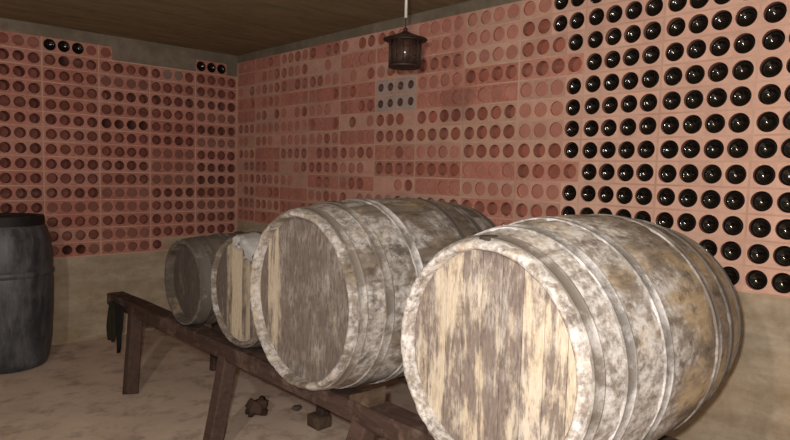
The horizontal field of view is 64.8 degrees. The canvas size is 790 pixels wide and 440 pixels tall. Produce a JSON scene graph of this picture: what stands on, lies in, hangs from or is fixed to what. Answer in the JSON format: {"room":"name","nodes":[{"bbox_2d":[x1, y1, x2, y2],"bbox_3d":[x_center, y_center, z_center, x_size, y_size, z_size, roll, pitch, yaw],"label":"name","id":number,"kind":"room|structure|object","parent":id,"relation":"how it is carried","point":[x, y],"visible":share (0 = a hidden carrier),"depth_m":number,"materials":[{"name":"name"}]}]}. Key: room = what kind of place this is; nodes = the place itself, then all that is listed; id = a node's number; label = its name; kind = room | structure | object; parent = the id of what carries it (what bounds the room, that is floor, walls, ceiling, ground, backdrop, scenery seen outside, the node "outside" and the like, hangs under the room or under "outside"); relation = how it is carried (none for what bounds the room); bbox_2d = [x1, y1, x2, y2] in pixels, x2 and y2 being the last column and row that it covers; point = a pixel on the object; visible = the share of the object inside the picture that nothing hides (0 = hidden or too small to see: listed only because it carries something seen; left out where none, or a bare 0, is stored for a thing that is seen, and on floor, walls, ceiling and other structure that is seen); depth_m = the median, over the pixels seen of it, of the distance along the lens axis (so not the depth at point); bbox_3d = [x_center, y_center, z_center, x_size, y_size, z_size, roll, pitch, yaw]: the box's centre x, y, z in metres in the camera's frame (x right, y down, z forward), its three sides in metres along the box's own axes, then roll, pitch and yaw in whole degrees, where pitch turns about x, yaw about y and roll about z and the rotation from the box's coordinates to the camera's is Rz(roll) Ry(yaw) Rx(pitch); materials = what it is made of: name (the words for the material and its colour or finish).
{"room":"wine cellar","nodes":[
{"label":"wine cellar","id":0,"kind":"room"},
{"bbox_2d":[0,18,236,345],"bbox_3d":[-2.730,-0.232,4.444,3.350,2.285,0.360,-3,6,-43],"label":"wall","id":1,"kind":"structure","parent":0,"point":[126,149],"depth_m":4.74,"materials":[{"name":"brick"}]},
{"bbox_2d":[0,324,418,439],"bbox_3d":[-0.975,1.272,1.282,5.960,0.150,7.560,-3,6,-43],"label":"floor","id":2,"kind":"structure","parent":0,"point":[76,394],"depth_m":3.52,"materials":[{"name":"beige concrete"}]},
{"bbox_2d":[0,213,53,374],"bbox_3d":[-2.522,0.458,4.032,0.558,0.981,0.558,-3,6,-43],"label":"drum","id":3,"kind":"object","parent":2,"relation":"on","point":[26,255],"visible":1,"depth_m":3.89,"materials":[{"name":"black plastic"}]},
{"bbox_2d":[245,395,268,416],"bbox_3d":[-0.735,0.995,3.305,0.121,0.106,0.131,1,4,-6],"label":"scrap","id":4,"kind":"object","parent":2,"relation":"on","point":[258,406],"visible":1,"depth_m":3.28,"materials":[{"name":"brown"}]},
{"bbox_2d":[107,291,678,439],"bbox_3d":[-0.401,0.851,2.863,0.712,0.516,3.720,-3,6,-43],"label":"stand","id":5,"kind":"object","parent":2,"relation":"on","point":[390,421],"visible":0.51,"depth_m":2.88,"materials":[{"name":"brown wood"}]},
{"bbox_2d":[106,301,117,341],"bbox_3d":[-1.763,0.630,3.878,0.034,0.253,0.130,-3,6,-43],"label":"rag","id":6,"kind":"object","parent":5,"relation":"hanging from","point":[110,325],"visible":0.9,"depth_m":3.89,"materials":[{"name":"fabric"}]},
{"bbox_2d":[115,304,123,352],"bbox_3d":[-1.676,0.664,3.784,0.033,0.295,0.090,-3,6,-43],"label":"rag","id":7,"kind":"object","parent":5,"relation":"hanging from","point":[119,310],"visible":1,"depth_m":3.78,"materials":[{"name":"black fabric"}]},
{"bbox_2d":[164,231,258,324],"bbox_3d":[-0.864,0.309,3.448,0.660,0.489,0.486,-3,6,-43],"label":"wine barrel","id":8,"kind":"object","parent":5,"relation":"on","point":[189,261],"visible":0.45,"depth_m":3.24,"materials":[{"name":"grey wood"}]},
{"bbox_2d":[210,232,261,347],"bbox_3d":[-0.474,0.314,3.066,0.709,0.549,0.546,-3,6,-43],"label":"wine barrel","id":9,"kind":"object","parent":5,"relation":"on","point":[231,266],"visible":0.25,"depth_m":2.87,"materials":[{"name":"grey wood"}]},
{"bbox_2d":[349,386,385,407],"bbox_3d":[-0.098,0.618,2.230,0.087,0.060,0.106,-3,6,-43],"label":"chock","id":10,"kind":"object","parent":5,"relation":"on","point":[369,398],"visible":1,"depth_m":2.19,"materials":[{"name":"brown wood"}]},
{"bbox_2d":[249,198,496,390],"bbox_3d":[-0.037,0.274,2.570,0.900,0.731,0.731,-3,6,-43],"label":"wine barrel","id":11,"kind":"object","parent":5,"relation":"on","point":[331,282],"visible":0.74,"depth_m":2.24,"materials":[{"name":"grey wood"}]},
{"bbox_2d":[401,214,741,439],"bbox_3d":[0.559,0.346,1.913,0.920,0.725,0.724,-3,6,-42],"label":"wine barrel","id":12,"kind":"object","parent":5,"relation":"on","point":[579,326],"visible":1,"depth_m":1.60,"materials":[{"name":"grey wood"}]},
{"bbox_2d":[0,0,470,55],"bbox_3d":[-0.917,-1.180,1.096,5.960,0.200,7.560,-3,6,-43],"label":"ceiling","id":13,"kind":"structure","parent":0,"point":[231,27],"depth_m":4.03,"materials":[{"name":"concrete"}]},
{"bbox_2d":[383,0,427,69],"bbox_3d":[0.047,-0.903,2.589,0.186,0.533,0.186,-3,6,-43],"label":"hanging lantern","id":14,"kind":"object","parent":13,"relation":"hanging from","point":[405,47],"visible":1,"depth_m":2.56,"materials":[{"name":"black metal"}]},
{"bbox_2d":[236,0,789,439],"bbox_3d":[0.646,-0.086,3.577,0.360,2.285,5.550,-3,6,-43],"label":"wall","id":15,"kind":"structure","parent":0,"point":[482,123],"depth_m":3.26,"materials":[{"name":"brick"}]},
{"bbox_2d":[582,186,595,201],"bbox_3d":[1.048,-0.135,3.122,0.300,0.079,0.079,-5,7,-44],"label":"wine bottle","id":16,"kind":"object","parent":15,"relation":"in","point":[589,193],"visible":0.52,"depth_m":3.02,"materials":[{"name":"black glass"}]},
{"bbox_2d":[583,164,596,179],"bbox_3d":[1.048,-0.232,3.112,0.300,0.079,0.079,-1,5,-44],"label":"wine bottle","id":17,"kind":"object","parent":15,"relation":"in","point":[589,172],"visible":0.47,"depth_m":3.01,"materials":[{"name":"black glass"}]},
{"bbox_2d":[584,143,596,158],"bbox_3d":[1.050,-0.341,3.103,0.300,0.079,0.079,-4,7,-43],"label":"wine bottle","id":18,"kind":"object","parent":15,"relation":"in","point":[590,150],"visible":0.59,"depth_m":3.01,"materials":[{"name":"black glass"}]},
{"bbox_2d":[585,121,598,136],"bbox_3d":[1.053,-0.440,3.100,0.300,0.079,0.079,-1,5,-45],"label":"wine bottle","id":19,"kind":"object","parent":15,"relation":"in","point":[591,129],"visible":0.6,"depth_m":3.00,"materials":[{"name":"black glass"}]},
{"bbox_2d":[586,99,599,114],"bbox_3d":[1.054,-0.552,3.087,0.300,0.079,0.079,-5,8,-44],"label":"wine bottle","id":20,"kind":"object","parent":15,"relation":"in","point":[592,106],"visible":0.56,"depth_m":2.99,"materials":[{"name":"black glass"}]},
{"bbox_2d":[587,77,600,91],"bbox_3d":[1.057,-0.648,3.082,0.300,0.079,0.079,-1,5,-45],"label":"wine bottle","id":21,"kind":"object","parent":15,"relation":"in","point":[594,83],"visible":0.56,"depth_m":2.98,"materials":[{"name":"black glass"}]},
{"bbox_2d":[588,55,601,69],"bbox_3d":[1.062,-0.754,3.074,0.300,0.079,0.079,-2,5,-44],"label":"wine bottle","id":22,"kind":"object","parent":15,"relation":"in","point":[595,61],"visible":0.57,"depth_m":2.98,"materials":[{"name":"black glass"}]},
{"bbox_2d":[589,32,602,47],"bbox_3d":[1.062,-0.862,3.062,0.300,0.079,0.079,-4,7,-44],"label":"wine bottle","id":23,"kind":"object","parent":15,"relation":"in","point":[596,38],"visible":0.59,"depth_m":2.96,"materials":[{"name":"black glass"}]},
{"bbox_2d":[590,10,603,25],"bbox_3d":[1.066,-0.961,3.054,0.300,0.079,0.079,-1,5,-43],"label":"wine bottle","id":24,"kind":"object","parent":15,"relation":"in","point":[597,16],"visible":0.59,"depth_m":2.96,"materials":[{"name":"black glass"}]},
{"bbox_2d":[600,187,613,202],"bbox_3d":[1.117,-0.128,3.054,0.300,0.079,0.079,-4,7,-42],"label":"wine bottle","id":25,"kind":"object","parent":15,"relation":"in","point":[606,194],"visible":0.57,"depth_m":2.96,"materials":[{"name":"black glass"}]},
{"bbox_2d":[601,142,615,158],"bbox_3d":[1.112,-0.329,3.036,0.300,0.079,0.079,-1,5,-44],"label":"wine bottle","id":26,"kind":"object","parent":15,"relation":"in","point":[608,150],"visible":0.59,"depth_m":2.94,"materials":[{"name":"black glass"}]},
{"bbox_2d":[605,98,617,113],"bbox_3d":[1.127,-0.539,3.020,0.300,0.079,0.079,-2,5,-42],"label":"wine bottle","id":27,"kind":"object","parent":15,"relation":"in","point":[611,104],"visible":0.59,"depth_m":2.93,"materials":[{"name":"black glass"}]},
{"bbox_2d":[605,75,618,90],"bbox_3d":[1.122,-0.647,3.011,0.300,0.079,0.079,-4,7,-43],"label":"wine bottle","id":28,"kind":"object","parent":15,"relation":"in","point":[612,82],"visible":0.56,"depth_m":2.92,"materials":[{"name":"black glass"}]},
{"bbox_2d":[606,52,619,67],"bbox_3d":[1.128,-0.745,3.011,0.300,0.079,0.079,0,4,-44],"label":"wine bottle","id":29,"kind":"object","parent":15,"relation":"in","point":[613,59],"visible":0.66,"depth_m":2.91,"materials":[{"name":"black glass"}]},
{"bbox_2d":[608,29,621,44],"bbox_3d":[1.135,-0.851,2.997,0.300,0.079,0.079,-1,5,-42],"label":"wine bottle","id":30,"kind":"object","parent":15,"relation":"in","point":[614,37],"visible":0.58,"depth_m":2.90,"materials":[{"name":"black glass"}]},
{"bbox_2d":[609,6,622,22],"bbox_3d":[1.135,-0.961,2.991,0.300,0.079,0.079,-5,7,-43],"label":"wine bottle","id":31,"kind":"object","parent":15,"relation":"in","point":[615,14],"visible":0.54,"depth_m":2.90,"materials":[{"name":"black glass"}]},
{"bbox_2d":[617,187,632,203],"bbox_3d":[1.172,-0.115,2.985,0.300,0.079,0.079,-1,5,-43],"label":"wine bottle","id":32,"kind":"object","parent":15,"relation":"in","point":[625,195],"visible":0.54,"depth_m":2.89,"materials":[{"name":"black glass"}]},
{"bbox_2d":[619,165,633,180],"bbox_3d":[1.179,-0.223,2.979,0.300,0.079,0.079,-3,6,-43],"label":"wine bottle","id":33,"kind":"object","parent":15,"relation":"in","point":[626,172],"visible":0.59,"depth_m":2.88,"materials":[{"name":"black glass"}]},
{"bbox_2d":[620,142,634,158],"bbox_3d":[1.177,-0.330,2.972,0.079,0.079,0.300,6,8,45],"label":"wine bottle","id":34,"kind":"object","parent":15,"relation":"in","point":[627,149],"visible":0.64,"depth_m":2.87,"materials":[{"name":"black glass"}]},
{"bbox_2d":[622,119,635,135],"bbox_3d":[1.184,-0.431,2.967,0.300,0.079,0.079,-3,6,-44],"label":"wine bottle","id":35,"kind":"object","parent":15,"relation":"in","point":[629,126],"visible":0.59,"depth_m":2.87,"materials":[{"name":"black glass"}]},
{"bbox_2d":[623,96,636,112],"bbox_3d":[1.184,-0.534,2.956,0.300,0.079,0.079,-2,6,-44],"label":"wine bottle","id":36,"kind":"object","parent":15,"relation":"in","point":[630,103],"visible":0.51,"depth_m":2.86,"materials":[{"name":"black glass"}]},
{"bbox_2d":[624,73,637,89],"bbox_3d":[1.187,-0.638,2.952,0.300,0.079,0.079,-3,6,-45],"label":"wine bottle","id":37,"kind":"object","parent":15,"relation":"in","point":[631,80],"visible":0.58,"depth_m":2.85,"materials":[{"name":"black glass"}]},
{"bbox_2d":[625,50,639,65],"bbox_3d":[1.192,-0.739,2.936,0.300,0.079,0.079,-1,5,-42],"label":"wine bottle","id":38,"kind":"object","parent":15,"relation":"in","point":[632,57],"visible":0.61,"depth_m":2.84,"materials":[{"name":"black glass"}]},
{"bbox_2d":[626,26,640,42],"bbox_3d":[1.192,-0.846,2.934,0.300,0.079,0.079,-3,6,-44],"label":"wine bottle","id":39,"kind":"object","parent":15,"relation":"in","point":[633,34],"visible":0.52,"depth_m":2.84,"materials":[{"name":"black glass"}]},
{"bbox_2d":[627,2,641,18],"bbox_3d":[1.196,-0.951,2.919,0.300,0.079,0.079,-3,6,-42],"label":"wine bottle","id":40,"kind":"object","parent":15,"relation":"in","point":[634,11],"visible":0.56,"depth_m":2.83,"materials":[{"name":"black glass"}]},
{"bbox_2d":[636,188,651,204],"bbox_3d":[1.234,-0.107,2.920,0.300,0.079,0.079,-1,5,-44],"label":"wine bottle","id":41,"kind":"object","parent":15,"relation":"in","point":[644,195],"visible":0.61,"depth_m":2.82,"materials":[{"name":"black glass"}]},
{"bbox_2d":[638,165,653,180],"bbox_3d":[1.243,-0.220,2.911,0.300,0.079,0.079,-5,7,-42],"label":"wine bottle","id":42,"kind":"object","parent":15,"relation":"in","point":[645,173],"visible":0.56,"depth_m":2.82,"materials":[{"name":"black glass"}]},
{"bbox_2d":[639,142,654,157],"bbox_3d":[1.240,-0.318,2.906,0.300,0.079,0.079,-2,5,-45],"label":"wine bottle","id":43,"kind":"object","parent":15,"relation":"in","point":[647,149],"visible":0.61,"depth_m":2.81,"materials":[{"name":"black glass"}]},
{"bbox_2d":[641,118,656,134],"bbox_3d":[1.247,-0.420,2.896,0.300,0.079,0.079,-1,5,-43],"label":"wine bottle","id":44,"kind":"object","parent":15,"relation":"in","point":[648,126],"visible":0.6,"depth_m":2.80,"materials":[{"name":"black glass"}]},
{"bbox_2d":[642,95,656,111],"bbox_3d":[1.253,-0.531,2.889,0.300,0.079,0.079,-5,7,-42],"label":"wine bottle","id":45,"kind":"object","parent":15,"relation":"in","point":[649,103],"visible":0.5,"depth_m":2.80,"materials":[{"name":"black glass"}]},
{"bbox_2d":[643,71,658,87],"bbox_3d":[1.248,-0.634,2.877,0.300,0.079,0.079,-4,7,-43],"label":"wine bottle","id":46,"kind":"object","parent":15,"relation":"in","point":[651,78],"visible":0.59,"depth_m":2.78,"materials":[{"name":"black glass"}]},
{"bbox_2d":[645,47,659,63],"bbox_3d":[1.255,-0.740,2.869,0.300,0.079,0.079,-5,7,-42],"label":"wine bottle","id":47,"kind":"object","parent":15,"relation":"in","point":[652,54],"visible":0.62,"depth_m":2.77,"materials":[{"name":"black glass"}]},
{"bbox_2d":[646,23,660,39],"bbox_3d":[1.256,-0.841,2.864,0.300,0.079,0.079,-3,6,-43],"label":"wine bottle","id":48,"kind":"object","parent":15,"relation":"in","point":[653,31],"visible":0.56,"depth_m":2.77,"materials":[{"name":"black glass"}]},
{"bbox_2d":[647,0,662,15],"bbox_3d":[1.257,-0.941,2.859,0.300,0.079,0.079,-1,5,-45],"label":"wine bottle","id":49,"kind":"object","parent":15,"relation":"in","point":[654,8],"visible":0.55,"depth_m":2.76,"materials":[{"name":"black glass"}]},
{"bbox_2d":[658,212,673,228],"bbox_3d":[1.307,0.001,2.853,0.300,0.079,0.079,-2,6,-42],"label":"wine bottle","id":50,"kind":"object","parent":15,"relation":"in","point":[665,219],"visible":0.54,"depth_m":2.76,"materials":[{"name":"black glass"}]},
{"bbox_2d":[659,189,674,205],"bbox_3d":[1.310,-0.105,2.844,0.300,0.079,0.079,-4,7,-42],"label":"wine bottle","id":51,"kind":"object","parent":15,"relation":"in","point":[667,196],"visible":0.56,"depth_m":2.75,"materials":[{"name":"black glass"}]},
{"bbox_2d":[661,165,676,182],"bbox_3d":[1.312,-0.213,2.842,0.300,0.079,0.079,-5,8,-44],"label":"wine bottle","id":52,"kind":"object","parent":15,"relation":"in","point":[668,173],"visible":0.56,"depth_m":2.74,"materials":[{"name":"black glass"}]},
{"bbox_2d":[662,141,678,158],"bbox_3d":[1.315,-0.312,2.827,0.300,0.079,0.079,-3,6,-42],"label":"wine bottle","id":53,"kind":"object","parent":15,"relation":"in","point":[670,149],"visible":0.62,"depth_m":2.73,"materials":[{"name":"black glass"}]},
{"bbox_2d":[663,117,678,134],"bbox_3d":[1.312,-0.418,2.823,0.300,0.079,0.079,-4,7,-44],"label":"wine bottle","id":54,"kind":"object","parent":15,"relation":"in","point":[670,125],"visible":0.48,"depth_m":2.73,"materials":[{"name":"black glass"}]},
{"bbox_2d":[664,93,680,109],"bbox_3d":[1.314,-0.523,2.813,0.300,0.079,0.079,-4,7,-44],"label":"wine bottle","id":55,"kind":"object","parent":15,"relation":"in","point":[672,101],"visible":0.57,"depth_m":2.71,"materials":[{"name":"black glass"}]},
{"bbox_2d":[666,68,681,85],"bbox_3d":[1.322,-0.628,2.803,0.300,0.079,0.079,-4,7,-41],"label":"wine bottle","id":56,"kind":"object","parent":15,"relation":"in","point":[674,76],"visible":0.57,"depth_m":2.71,"materials":[{"name":"black glass"}]},
{"bbox_2d":[667,44,683,60],"bbox_3d":[1.322,-0.729,2.795,0.300,0.079,0.079,-3,6,-42],"label":"wine bottle","id":57,"kind":"object","parent":15,"relation":"in","point":[675,52],"visible":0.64,"depth_m":2.70,"materials":[{"name":"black glass"}]},
{"bbox_2d":[669,20,685,36],"bbox_3d":[1.327,-0.829,2.796,0.300,0.079,0.079,-1,5,-44],"label":"wine bottle","id":58,"kind":"object","parent":15,"relation":"in","point":[677,27],"visible":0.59,"depth_m":2.70,"materials":[{"name":"black glass"}]},
{"bbox_2d":[678,214,695,231],"bbox_3d":[1.369,0.011,2.785,0.300,0.079,0.079,-1,5,-42],"label":"wine bottle","id":59,"kind":"object","parent":15,"relation":"in","point":[687,222],"visible":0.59,"depth_m":2.69,"materials":[{"name":"black glass"}]},
{"bbox_2d":[680,189,697,206],"bbox_3d":[1.369,-0.100,2.779,0.300,0.079,0.079,-4,7,-44],"label":"wine bottle","id":60,"kind":"object","parent":15,"relation":"in","point":[688,198],"visible":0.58,"depth_m":2.68,"materials":[{"name":"black glass"}]},
{"bbox_2d":[682,165,698,182],"bbox_3d":[1.377,-0.201,2.768,0.300,0.079,0.079,-2,6,-42],"label":"wine bottle","id":61,"kind":"object","parent":15,"relation":"in","point":[690,173],"visible":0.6,"depth_m":2.67,"materials":[{"name":"black glass"}]},
{"bbox_2d":[683,141,699,157],"bbox_3d":[1.380,-0.306,2.767,0.300,0.079,0.079,-3,6,-43],"label":"wine bottle","id":62,"kind":"object","parent":15,"relation":"in","point":[691,149],"visible":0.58,"depth_m":2.67,"materials":[{"name":"black glass"}]},
{"bbox_2d":[684,116,701,133],"bbox_3d":[1.374,-0.409,2.754,0.300,0.079,0.079,-2,6,-44],"label":"wine bottle","id":63,"kind":"object","parent":15,"relation":"in","point":[693,124],"visible":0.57,"depth_m":2.65,"materials":[{"name":"black glass"}]},
{"bbox_2d":[686,91,702,108],"bbox_3d":[1.380,-0.512,2.747,0.300,0.079,0.079,-2,5,-44],"label":"wine bottle","id":64,"kind":"object","parent":15,"relation":"in","point":[694,99],"visible":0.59,"depth_m":2.65,"materials":[{"name":"black glass"}]},
{"bbox_2d":[687,66,704,83],"bbox_3d":[1.380,-0.622,2.738,0.300,0.079,0.079,-5,7,-44],"label":"wine bottle","id":65,"kind":"object","parent":15,"relation":"in","point":[696,74],"visible":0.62,"depth_m":2.64,"materials":[{"name":"black glass"}]},
{"bbox_2d":[689,41,705,58],"bbox_3d":[1.386,-0.727,2.735,0.300,0.079,0.079,-5,8,-44],"label":"wine bottle","id":66,"kind":"object","parent":15,"relation":"in","point":[697,49],"visible":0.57,"depth_m":2.64,"materials":[{"name":"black glass"}]},
{"bbox_2d":[690,16,707,33],"bbox_3d":[1.388,-0.822,2.727,0.300,0.079,0.079,-1,5,-45],"label":"wine bottle","id":67,"kind":"object","parent":15,"relation":"in","point":[699,24],"visible":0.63,"depth_m":2.63,"materials":[{"name":"black glass"}]},
{"bbox_2d":[701,240,716,256],"bbox_3d":[1.429,0.117,2.733,0.300,0.079,0.079,-3,6,-45],"label":"wine bottle","id":68,"kind":"object","parent":15,"relation":"in","point":[710,246],"visible":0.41,"depth_m":2.63,"materials":[{"name":"black glass"}]},
{"bbox_2d":[701,215,718,233],"bbox_3d":[1.433,0.018,2.727,0.079,0.079,0.300,6,4,45],"label":"wine bottle","id":69,"kind":"object","parent":15,"relation":"in","point":[709,224],"visible":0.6,"depth_m":2.63,"materials":[{"name":"black glass"}]},
{"bbox_2d":[702,190,720,208],"bbox_3d":[1.434,-0.094,2.717,0.300,0.079,0.079,-5,7,-44],"label":"wine bottle","id":70,"kind":"object","parent":15,"relation":"in","point":[711,199],"visible":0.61,"depth_m":2.62,"materials":[{"name":"black glass"}]},
{"bbox_2d":[704,165,721,183],"bbox_3d":[1.437,-0.191,2.710,0.300,0.079,0.079,-1,5,-45],"label":"wine bottle","id":71,"kind":"object","parent":15,"relation":"in","point":[712,174],"visible":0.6,"depth_m":2.61,"materials":[{"name":"black glass"}]},
{"bbox_2d":[706,140,723,158],"bbox_3d":[1.442,-0.298,2.700,0.300,0.079,0.079,-2,6,-44],"label":"wine bottle","id":72,"kind":"object","parent":15,"relation":"in","point":[714,149],"visible":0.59,"depth_m":2.60,"materials":[{"name":"black glass"}]},
{"bbox_2d":[707,115,724,132],"bbox_3d":[1.443,-0.407,2.686,0.300,0.079,0.079,-5,7,-42],"label":"wine bottle","id":73,"kind":"object","parent":15,"relation":"in","point":[716,123],"visible":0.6,"depth_m":2.59,"materials":[{"name":"black glass"}]},
{"bbox_2d":[708,89,726,107],"bbox_3d":[1.444,-0.506,2.677,0.300,0.079,0.079,-2,5,-43],"label":"wine bottle","id":74,"kind":"object","parent":15,"relation":"in","point":[717,98],"visible":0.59,"depth_m":2.58,"materials":[{"name":"black glass"}]},
{"bbox_2d":[710,64,727,81],"bbox_3d":[1.448,-0.614,2.679,0.300,0.079,0.079,-4,7,-45],"label":"wine bottle","id":75,"kind":"object","parent":15,"relation":"in","point":[719,72],"visible":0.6,"depth_m":2.58,"materials":[{"name":"black glass"}]},
{"bbox_2d":[712,38,729,55],"bbox_3d":[1.451,-0.718,2.667,0.300,0.079,0.079,-4,7,-43],"label":"wine bottle","id":76,"kind":"object","parent":15,"relation":"in","point":[721,46],"visible":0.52,"depth_m":2.57,"materials":[{"name":"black glass"}]},
{"bbox_2d":[713,12,731,29],"bbox_3d":[1.451,-0.819,2.652,0.300,0.079,0.079,-3,6,-42],"label":"wine bottle","id":77,"kind":"object","parent":15,"relation":"in","point":[721,21],"visible":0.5,"depth_m":2.56,"materials":[{"name":"black glass"}]},
{"bbox_2d":[722,241,741,259],"bbox_3d":[1.492,0.120,2.662,0.300,0.079,0.079,-5,8,-44],"label":"wine bottle","id":78,"kind":"object","parent":15,"relation":"in","point":[731,250],"visible":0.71,"depth_m":2.56,"materials":[{"name":"black glass"}]},
{"bbox_2d":[724,267,739,284],"bbox_3d":[1.489,0.225,2.665,0.300,0.079,0.079,-5,7,-42],"label":"wine bottle","id":79,"kind":"object","parent":15,"relation":"in","point":[733,274],"visible":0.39,"depth_m":2.56,"materials":[{"name":"black glass"}]},
{"bbox_2d":[723,217,743,234],"bbox_3d":[1.492,0.023,2.653,0.300,0.079,0.079,-1,5,-44],"label":"wine bottle","id":80,"kind":"object","parent":15,"relation":"in","point":[732,225],"visible":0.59,"depth_m":2.55,"materials":[{"name":"black glass"}]},
{"bbox_2d":[726,191,744,209],"bbox_3d":[1.503,-0.086,2.648,0.300,0.079,0.079,-3,6,-42],"label":"wine bottle","id":81,"kind":"object","parent":15,"relation":"in","point":[735,200],"visible":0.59,"depth_m":2.55,"materials":[{"name":"black glass"}]},
{"bbox_2d":[727,165,746,183],"bbox_3d":[1.501,-0.189,2.645,0.300,0.079,0.079,-3,6,-45],"label":"wine bottle","id":82,"kind":"object","parent":15,"relation":"in","point":[736,174],"visible":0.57,"depth_m":2.54,"materials":[{"name":"black glass"}]},
{"bbox_2d":[729,140,747,157],"bbox_3d":[1.509,-0.289,2.631,0.300,0.079,0.079,-1,5,-42],"label":"wine bottle","id":83,"kind":"object","parent":15,"relation":"in","point":[739,148],"visible":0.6,"depth_m":2.54,"materials":[{"name":"black glass"}]},
{"bbox_2d":[731,114,749,132],"bbox_3d":[1.506,-0.397,2.624,0.300,0.079,0.079,-3,6,-44],"label":"wine bottle","id":84,"kind":"object","parent":15,"relation":"in","point":[740,123],"visible":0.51,"depth_m":2.53,"materials":[{"name":"black glass"}]},
{"bbox_2d":[732,88,751,105],"bbox_3d":[1.512,-0.503,2.612,0.300,0.079,0.079,-4,7,-42],"label":"wine bottle","id":85,"kind":"object","parent":15,"relation":"in","point":[742,96],"visible":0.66,"depth_m":2.52,"materials":[{"name":"black glass"}]},
{"bbox_2d":[734,61,753,79],"bbox_3d":[1.509,-0.609,2.607,0.300,0.079,0.079,-5,7,-44],"label":"wine bottle","id":86,"kind":"object","parent":15,"relation":"in","point":[743,70],"visible":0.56,"depth_m":2.51,"materials":[{"name":"black glass"}]},
{"bbox_2d":[735,35,754,53],"bbox_3d":[1.515,-0.705,2.595,0.300,0.079,0.079,-1,5,-42],"label":"wine bottle","id":87,"kind":"object","parent":15,"relation":"in","point":[746,43],"visible":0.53,"depth_m":2.50,"materials":[{"name":"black glass"}]},
{"bbox_2d":[737,8,756,26],"bbox_3d":[1.518,-0.815,2.593,0.300,0.079,0.079,-4,7,-43],"label":"wine bottle","id":88,"kind":"object","parent":15,"relation":"in","point":[747,17],"visible":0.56,"depth_m":2.50,"materials":[{"name":"black glass"}]},
{"bbox_2d":[748,270,767,288],"bbox_3d":[1.561,0.238,2.602,0.300,0.079,0.079,-2,5,-44],"label":"wine bottle","id":89,"kind":"object","parent":15,"relation":"in","point":[757,279],"visible":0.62,"depth_m":2.50,"materials":[{"name":"black glass"}]},
{"bbox_2d":[749,244,768,263],"bbox_3d":[1.565,0.132,2.586,0.300,0.079,0.079,-3,6,-42],"label":"wine bottle","id":90,"kind":"object","parent":15,"relation":"in","point":[759,254],"visible":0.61,"depth_m":2.49,"materials":[{"name":"black glass"}]},
{"bbox_2d":[751,218,770,237],"bbox_3d":[1.564,0.026,2.582,0.300,0.079,0.079,-3,6,-44],"label":"wine bottle","id":91,"kind":"object","parent":15,"relation":"in","point":[761,228],"visible":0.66,"depth_m":2.48,"materials":[{"name":"black glass"}]},
{"bbox_2d":[753,192,772,210],"bbox_3d":[1.568,-0.077,2.572,0.300,0.079,0.079,-3,6,-43],"label":"wine bottle","id":92,"kind":"object","parent":15,"relation":"in","point":[763,201],"visible":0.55,"depth_m":2.48,"materials":[{"name":"black glass"}]},
{"bbox_2d":[755,166,775,184],"bbox_3d":[1.573,-0.183,2.564,0.300,0.079,0.079,-4,7,-43],"label":"wine bottle","id":93,"kind":"object","parent":15,"relation":"in","point":[764,175],"visible":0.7,"depth_m":2.47,"materials":[{"name":"black glass"}]},
{"bbox_2d":[757,139,776,158],"bbox_3d":[1.574,-0.286,2.562,0.300,0.079,0.079,-3,6,-45],"label":"wine bottle","id":94,"kind":"object","parent":15,"relation":"in","point":[767,148],"visible":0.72,"depth_m":2.46,"materials":[{"name":"black glass"}]},
{"bbox_2d":[758,113,778,131],"bbox_3d":[1.577,-0.388,2.553,0.300,0.079,0.079,-2,5,-43],"label":"wine bottle","id":95,"kind":"object","parent":15,"relation":"in","point":[768,122],"visible":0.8,"depth_m":2.45,"materials":[{"name":"black glass"}]},
{"bbox_2d":[760,86,780,104],"bbox_3d":[1.578,-0.490,2.546,0.300,0.079,0.079,-1,5,-44],"label":"wine bottle","id":96,"kind":"object","parent":15,"relation":"in","point":[769,95],"visible":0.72,"depth_m":2.45,"materials":[{"name":"black glass"}]},
{"bbox_2d":[762,58,782,77],"bbox_3d":[1.577,-0.596,2.535,0.300,0.079,0.079,-2,5,-45],"label":"wine bottle","id":97,"kind":"object","parent":15,"relation":"in","point":[770,68],"visible":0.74,"depth_m":2.44,"materials":[{"name":"black glass"}]},
{"bbox_2d":[763,31,784,49],"bbox_3d":[1.585,-0.702,2.523,0.300,0.079,0.079,-3,6,-42],"label":"wine bottle","id":98,"kind":"object","parent":15,"relation":"in","point":[773,40],"visible":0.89,"depth_m":2.43,"materials":[{"name":"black glass"}]},
{"bbox_2d":[765,4,786,22],"bbox_3d":[1.588,-0.808,2.518,0.300,0.079,0.079,-4,7,-43],"label":"wine bottle","id":99,"kind":"object","parent":15,"relation":"in","point":[775,13],"visible":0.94,"depth_m":2.42,"materials":[{"name":"black glass"}]},
{"bbox_2d":[773,273,789,292],"bbox_3d":[1.620,0.246,2.527,0.300,0.079,0.079,-1,5,-44],"label":"wine bottle","id":100,"kind":"object","parent":15,"relation":"in","point":[781,282],"visible":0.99,"depth_m":2.43,"materials":[{"name":"black glass"}]},
{"bbox_2d":[775,246,789,265],"bbox_3d":[1.622,0.135,2.525,0.300,0.079,0.079,-5,7,-45],"label":"wine bottle","id":101,"kind":"object","parent":15,"relation":"in","point":[782,255],"visible":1,"depth_m":2.43,"materials":[{"name":"black glass"}]},
{"bbox_2d":[776,219,789,239],"bbox_3d":[1.628,0.032,2.511,0.300,0.079,0.079,-4,7,-42],"label":"wine bottle","id":102,"kind":"object","parent":15,"relation":"in","point":[783,228],"visible":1,"depth_m":2.42,"materials":[{"name":"black glass"}]},
{"bbox_2d":[778,193,789,212],"bbox_3d":[1.631,-0.072,2.507,0.300,0.079,0.079,-4,7,-43],"label":"wine bottle","id":103,"kind":"object","parent":15,"relation":"in","point":[784,201],"visible":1,"depth_m":2.42,"materials":[{"name":"black glass"}]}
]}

